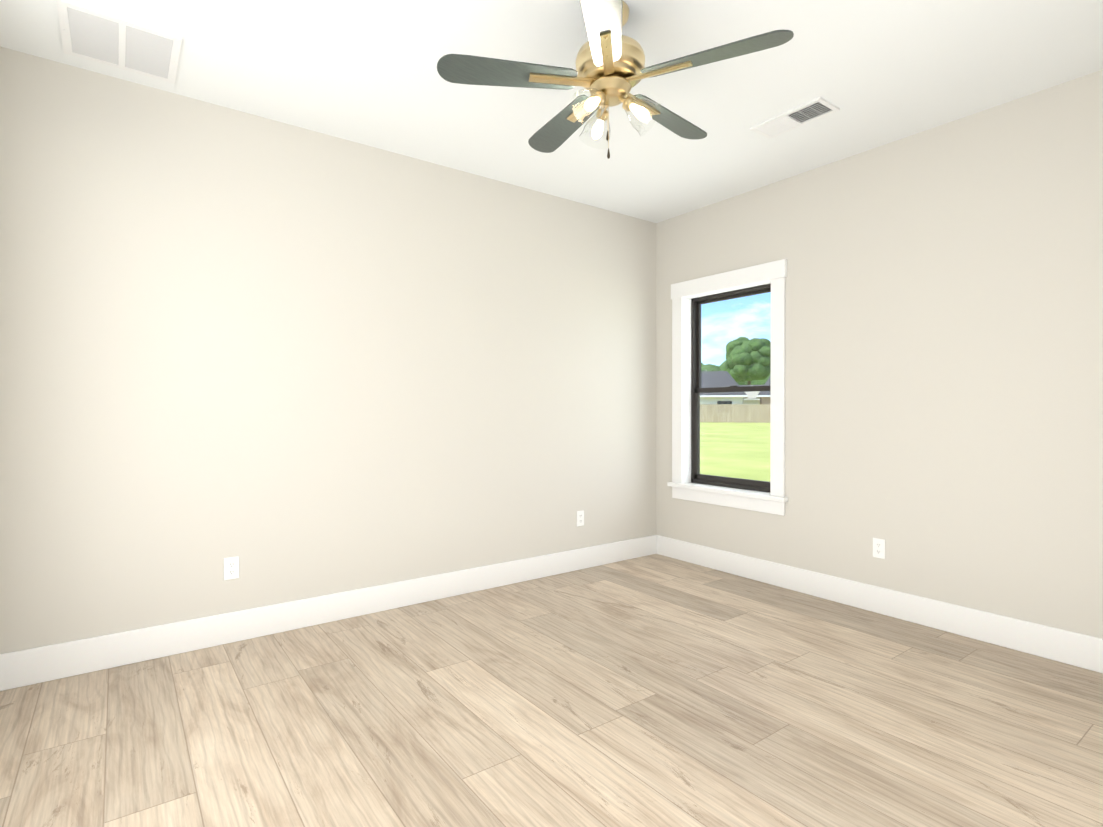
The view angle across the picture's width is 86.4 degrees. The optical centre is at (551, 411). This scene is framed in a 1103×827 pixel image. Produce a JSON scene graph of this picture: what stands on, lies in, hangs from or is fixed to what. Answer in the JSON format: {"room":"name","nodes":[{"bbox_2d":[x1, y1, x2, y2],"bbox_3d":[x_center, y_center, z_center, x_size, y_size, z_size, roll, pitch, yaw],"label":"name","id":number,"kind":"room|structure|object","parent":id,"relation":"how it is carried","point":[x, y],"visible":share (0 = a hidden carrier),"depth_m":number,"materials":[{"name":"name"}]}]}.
{"room":"empty bedroom","nodes":[
{"label":"empty bedroom","id":0,"kind":"room"},
{"bbox_2d":[0,47,655,653],"bbox_3d":[-0.811,-0.186,3.746,4.410,2.740,0.180,0,0,-36],"label":"wall","id":1,"kind":"structure","parent":0,"point":[284,363],"depth_m":3.15,"materials":[{"name":"paint"}]},
{"bbox_2d":[224,556,238,580],"bbox_3d":[-1.644,0.807,3.017,0.070,0.115,0.008,0,0,-36],"label":"electrical outlet","id":2,"kind":"object","parent":1,"relation":"attached to","point":[231,567],"visible":1,"depth_m":3.01,"materials":[{"name":"white plastic"}]},
{"bbox_2d":[0,535,656,690],"bbox_3d":[-0.752,1.107,3.672,4.050,0.155,0.016,0,0,-36],"label":"baseboard","id":3,"kind":"structure","parent":1,"relation":"attached to","point":[26,667],"depth_m":3.13,"materials":[{"name":"white wood"}]},
{"bbox_2d":[577,510,583,526],"bbox_3d":[0.217,0.802,4.393,0.070,0.115,0.008,0,0,-36],"label":"electrical outlet","id":4,"kind":"object","parent":1,"relation":"attached to","point":[580,518],"visible":1,"depth_m":4.39,"materials":[{"name":"white plastic"}]},
{"bbox_2d":[0,554,1102,826],"bbox_3d":[0.313,1.220,2.232,4.410,0.060,3.960,0,0,-36],"label":"floor","id":5,"kind":"structure","parent":0,"point":[654,690],"depth_m":2.25,"materials":[{"name":"brown wood"}]},
{"bbox_2d":[0,0,1102,222],"bbox_3d":[0.313,-1.600,2.221,4.410,0.100,3.960,0,0,-36],"label":"ceiling","id":6,"kind":"structure","parent":0,"point":[878,73],"depth_m":2.69,"materials":[{"name":"paint"}]},
{"bbox_2d":[56,0,181,83],"bbox_3d":[-1.812,-1.544,2.477,0.401,0.014,0.415,0,0,-36],"label":"ceiling vent","id":7,"kind":"object","parent":6,"relation":"in","point":[100,36],"visible":1,"depth_m":2.45,"materials":[{"name":"white metal"}]},
{"bbox_2d":[437,0,793,158],"bbox_3d":[0.235,-1.261,2.316,1.247,0.579,1.249,0,0,-36],"label":"fan","id":8,"kind":"object","parent":6,"relation":"hanging from","point":[611,70],"visible":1,"depth_m":2.20,"materials":[{"name":"grey wood"}]},
{"bbox_2d":[750,97,839,138],"bbox_3d":[1.282,-1.548,3.113,0.190,0.011,0.400,0,0,-36],"label":"ceiling vent","id":9,"kind":"object","parent":6,"relation":"in","point":[801,115],"visible":1,"depth_m":3.10,"materials":[{"name":"white metal"}]},
{"bbox_2d":[656,70,1102,638],"bbox_3d":[2.014,-0.185,3.484,0.180,2.740,3.600,0,0,-36],"label":"wall","id":10,"kind":"structure","parent":0,"point":[944,360],"depth_m":3.19,"materials":[{"name":"paint"}]},
{"bbox_2d":[667,259,787,515],"bbox_3d":[1.326,-0.161,4.368,0.225,1.715,1.027,0,0,-36],"label":"window","id":11,"kind":"structure","parent":10,"relation":"attached to","point":[689,482],"depth_m":4.43,"materials":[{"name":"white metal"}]},
{"bbox_2d":[873,538,884,558],"bbox_3d":[1.924,0.805,3.451,0.008,0.115,0.070,0,0,-36],"label":"electrical outlet","id":12,"kind":"object","parent":10,"relation":"attached to","point":[878,548],"visible":1,"depth_m":3.45,"materials":[{"name":"white plastic"}]},
{"bbox_2d":[657,535,1102,672],"bbox_3d":[1.940,1.108,3.424,0.016,0.155,3.584,0,0,-36],"label":"baseboard","id":13,"kind":"structure","parent":10,"relation":"attached to","point":[1066,647],"depth_m":3.30,"materials":[{"name":"white wood"}]},
{"label":"outside","id":14,"kind":"structure","parent":0,"visible":0},
{"bbox_2d":[700,421,769,481],"bbox_3d":[132.613,0.843,159.965,395.650,0.200,500.000,0,0,-36],"label":"lawn","id":15,"kind":"structure","parent":14,"point":[707,442],"depth_m":19.11,"materials":[{"name":"green plant"}]},
{"bbox_2d":[700,371,746,421],"bbox_3d":[14.802,-1.762,68.729,15.400,5.699,10.950,0,0,19],"label":"house","id":16,"kind":"structure","parent":15,"relation":"on","point":[737,396],"depth_m":63.05,"materials":[{"name":"grey"}]},
{"bbox_2d":[700,404,769,422],"bbox_3d":[19.155,0.208,57.363,90.016,1.844,0.151,0,0,19],"label":"fence","id":17,"kind":"object","parent":15,"relation":"on","point":[730,413],"depth_m":57.65,"materials":[{"name":"brown wood"}]},
{"bbox_2d":[701,360,770,384],"bbox_3d":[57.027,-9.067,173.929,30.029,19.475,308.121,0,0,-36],"label":"tree","id":18,"kind":"object","parent":15,"relation":"on","point":[760,382],"depth_m":170.74,"materials":[{"name":"green plant"}]},
{"bbox_2d":[723,337,770,384],"bbox_3d":[32.691,-5.730,96.624,8.182,13.424,8.359,0,0,-36],"label":"oak tree","id":19,"kind":"object","parent":15,"relation":"on","point":[753,371],"depth_m":93.95,"materials":[{"name":"green plant"}]},
{"bbox_2d":[739,385,763,403],"bbox_3d":[26.914,-1.251,78.910,9.900,4.599,7.950,0,0,19],"label":"house","id":20,"kind":"structure","parent":15,"relation":"on","point":[752,397],"depth_m":75.35,"materials":[{"name":"white"}]},
{"bbox_2d":[756,375,770,421],"bbox_3d":[30.717,-1.796,64.450,15.500,5.799,10.950,0,0,19],"label":"house","id":21,"kind":"structure","parent":15,"relation":"on","point":[764,395],"depth_m":62.00,"materials":[{"name":"brick"}]}
]}

